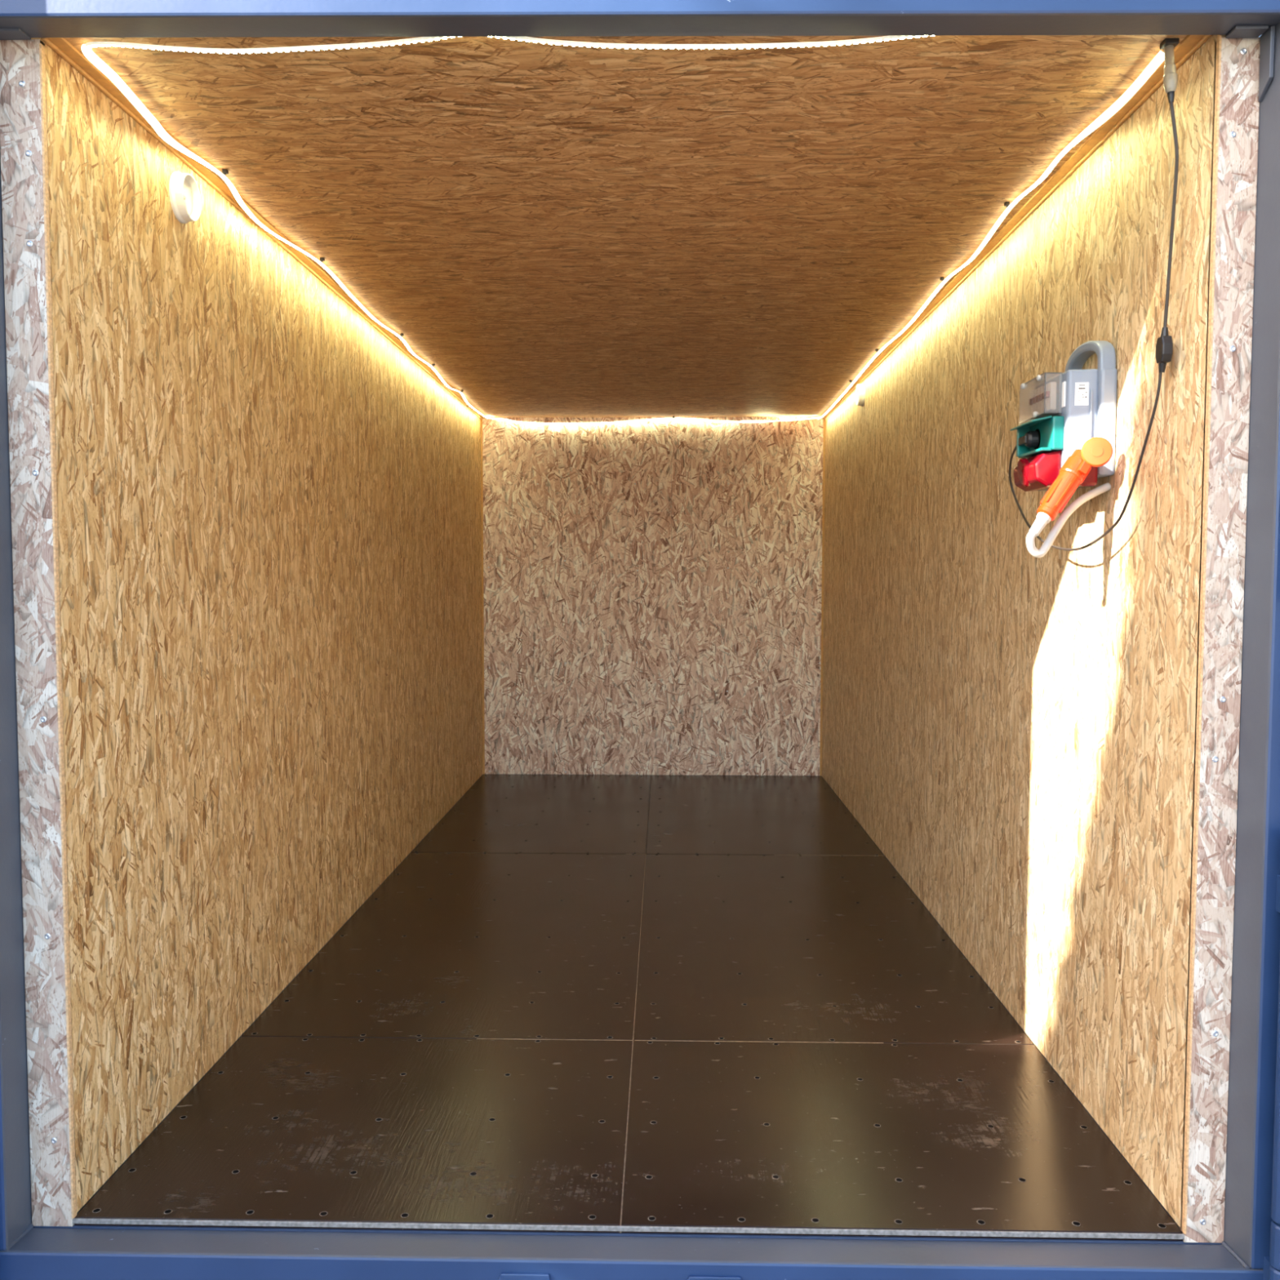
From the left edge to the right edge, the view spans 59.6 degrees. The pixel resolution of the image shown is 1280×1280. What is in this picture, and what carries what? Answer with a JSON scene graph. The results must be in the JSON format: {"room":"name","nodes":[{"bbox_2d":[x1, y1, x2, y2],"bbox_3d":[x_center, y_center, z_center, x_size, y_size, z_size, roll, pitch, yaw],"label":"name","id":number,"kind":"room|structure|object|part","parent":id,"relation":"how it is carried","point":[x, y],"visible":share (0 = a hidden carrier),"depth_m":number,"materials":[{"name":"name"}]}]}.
{"room":"cargo space","nodes":[
{"label":"cargo space","id":0,"kind":"room"},
{"bbox_2d":[30,37,483,1212],"bbox_3d":[-1.171,-0.103,4.963,0.085,2.653,5.381,0,3,1],"label":"wall","id":1,"kind":"structure","parent":0,"point":[269,516],"depth_m":3.10,"materials":[{"name":"beige wood"}]},
{"bbox_2d":[0,39,76,1226],"bbox_3d":[-1.228,0.021,2.283,0.089,2.420,0.022,0,3,1],"label":"strip","id":2,"kind":"object","parent":1,"relation":"attached to","point":[24,149],"visible":1,"depth_m":2.27,"materials":[{"name":"wood"}]},
{"bbox_2d":[168,171,200,223],"bbox_3d":[-1.155,-1.126,2.843,0.032,0.124,0.124,0,3,1],"label":"air vent","id":3,"kind":"object","parent":1,"relation":"in","point":[184,190],"visible":1,"depth_m":2.83,"materials":[{"name":"white plastic"}]},
{"bbox_2d":[0,1224,1263,1279],"bbox_3d":[-0.041,1.322,2.273,2.713,0.188,0.094,0,3,1],"label":"sill","id":4,"kind":"structure","parent":1,"relation":"attached to","point":[37,1253],"depth_m":2.25,"materials":[{"name":"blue metal"}]},
{"bbox_2d":[0,27,31,1250],"bbox_3d":[-1.289,0.020,2.241,0.172,2.427,0.108,0,3,1],"label":"post","id":5,"kind":"object","parent":4,"relation":"on","point":[15,1200],"visible":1,"depth_m":2.26,"materials":[{"name":"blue metal"}]},
{"bbox_3d":[-0.231,1.279,2.231,0.111,0.029,0.007,0,3,1],"label":"plate","id":6,"kind":"part","parent":4,"relation":"part of","materials":[{"name":"blue metal"}]},
{"bbox_3d":[0.147,1.280,2.223,0.118,0.029,0.007,0,3,1],"label":"plate","id":7,"kind":"part","parent":4,"relation":"part of","materials":[{"name":"blue metal"}]},
{"bbox_2d":[1223,22,1279,1269],"bbox_3d":[1.211,0.034,2.187,0.172,2.411,0.108,0,3,1],"label":"post","id":8,"kind":"object","parent":4,"relation":"on","point":[1256,920],"visible":0.99,"depth_m":2.17,"materials":[{"name":"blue metal"}]},
{"bbox_2d":[1262,875,1279,1279],"bbox_3d":[1.817,0.006,2.020,1.203,2.750,0.138,0,3,4],"label":"door","id":9,"kind":"structure","parent":8,"relation":"attached to","point":[1271,1269],"depth_m":2.14,"materials":[{"name":"blue metal"}]},
{"bbox_2d":[64,35,1187,417],"bbox_3d":[0.026,-1.425,4.863,2.475,0.161,5.381,0,3,1],"label":"ceiling","id":10,"kind":"structure","parent":0,"point":[555,230],"depth_m":3.01,"materials":[{"name":"brown wood"}]},
{"bbox_2d":[41,37,486,419],"bbox_3d":[-1.103,-1.343,4.853,0.028,0.006,5.298,0,3,1],"label":"batten","id":11,"kind":"object","parent":10,"relation":"attached to","point":[62,43],"visible":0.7,"depth_m":3.03,"materials":[{"name":"brown wood"}]},
{"bbox_2d":[81,35,1164,425],"bbox_3d":[0.022,-1.315,4.820,2.241,0.057,5.277,0,3,1],"label":"led light strip","id":12,"kind":"object","parent":10,"relation":"attached to","point":[86,50],"visible":0.97,"depth_m":2.40,"materials":[{"name":"white plastic"}]},
{"bbox_2d":[0,0,1279,37],"bbox_3d":[-0.037,-1.282,2.131,2.713,0.235,0.089,0,3,1],"label":"lintel","id":13,"kind":"object","parent":10,"relation":"attached to","point":[35,18],"visible":1,"depth_m":2.11,"materials":[{"name":"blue metal"}]},
{"bbox_2d":[820,35,1211,418],"bbox_3d":[1.153,-1.337,4.804,0.028,0.006,5.298,0,3,1],"label":"batten","id":14,"kind":"object","parent":10,"relation":"attached to","point":[1189,41],"visible":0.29,"depth_m":3.00,"materials":[{"name":"brown wood"}]},
{"bbox_2d":[1008,38,1179,551],"bbox_3d":[1.026,-0.717,2.653,0.103,1.006,0.821,0,3,-5],"label":"lead","id":15,"kind":"object","parent":10,"relation":"hanging from","point":[1164,345],"visible":0.98,"depth_m":2.31,"materials":[{"name":"black"}]},
{"bbox_3d":[1.024,-0.406,2.711,0.089,0.378,0.741,0,3,-4],"label":"cord","id":16,"kind":"part","parent":15,"relation":"part of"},
{"bbox_3d":[1.082,-0.859,2.275,0.021,0.455,0.080,2,4,25],"label":"cord","id":17,"kind":"part","parent":15,"relation":"part of","materials":[{"name":"black rubber"}]},
{"bbox_2d":[33,773,1222,1244],"bbox_3d":[0.022,1.144,5.005,2.475,0.161,5.383,0,3,1],"label":"floor","id":18,"kind":"structure","parent":0,"point":[578,1005],"depth_m":3.06,"materials":[{"name":"brown wood"}]},
{"bbox_2d":[480,417,825,776],"bbox_3d":[0.082,-0.247,7.581,2.475,2.653,0.084,0,3,1],"label":"wall","id":19,"kind":"structure","parent":0,"point":[652,592],"depth_m":7.54,"materials":[{"name":"wood"}]},
{"bbox_2d":[821,35,1226,1228],"bbox_3d":[1.219,-0.097,4.911,0.085,2.653,5.381,0,3,1],"label":"wall","id":20,"kind":"structure","parent":0,"point":[1011,729],"depth_m":3.05,"materials":[{"name":"beige wood"}]},
{"bbox_2d":[855,382,865,406],"bbox_3d":[1.188,-1.323,6.025,0.032,0.124,0.124,0,3,1],"label":"air vent","id":21,"kind":"object","parent":20,"relation":"in","point":[860,388],"visible":1,"depth_m":5.98,"materials":[{"name":"white plastic"}]},
{"bbox_2d":[1009,340,1116,491],"bbox_3d":[1.038,-0.553,2.767,0.184,0.360,0.255,0,3,1],"label":"box","id":22,"kind":"object","parent":20,"relation":"attached to","point":[1073,406],"visible":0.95,"depth_m":2.69,"materials":[{"name":"grey plastic"}]},
{"bbox_2d":[1009,415,1064,457],"bbox_3d":[0.985,-0.503,2.780,0.076,0.084,0.187,0,3,1],"label":"socket","id":23,"kind":"object","parent":22,"relation":"attached to","point":[1051,428],"depth_m":2.73,"materials":[{"name":"teal plastic"}]},
{"bbox_2d":[1013,450,1061,491],"bbox_3d":[0.991,-0.420,2.789,0.067,0.088,0.172,0,3,1],"label":"socket","id":24,"kind":"object","parent":22,"relation":"attached to","point":[1038,472],"depth_m":2.73,"materials":[{"name":"red plastic"}]},
{"bbox_3d":[1.060,-0.391,2.787,0.072,0.022,0.212,0,3,1],"label":"rail","id":25,"kind":"part","parent":22,"relation":"part of","materials":[{"name":"plastic"}]},
{"bbox_2d":[1026,436,1112,558],"bbox_3d":[1.015,-0.333,2.637,0.228,0.279,0.119,0,3,1],"label":"plug","id":26,"kind":"object","parent":22,"relation":"attached to","point":[1097,451],"visible":1,"depth_m":2.60,"materials":[{"name":"orange plastic"}]},
{"bbox_3d":[1.109,-0.672,2.759,0.038,0.120,0.247,0,3,1],"label":"carry handle","id":27,"kind":"part","parent":22,"relation":"part of","materials":[{"name":"grey plastic"}]},
{"bbox_3d":[1.110,-0.524,2.767,0.040,0.253,0.255,0,3,1],"label":"plate","id":28,"kind":"part","parent":22,"relation":"part of","materials":[{"name":"grey plastic"}]},
{"bbox_2d":[1180,35,1260,1243],"bbox_3d":[1.157,0.032,2.231,0.081,2.410,0.022,0,3,1],"label":"strip","id":29,"kind":"object","parent":20,"relation":"attached to","point":[1232,240],"visible":1,"depth_m":2.22,"materials":[{"name":"wood"}]}
]}

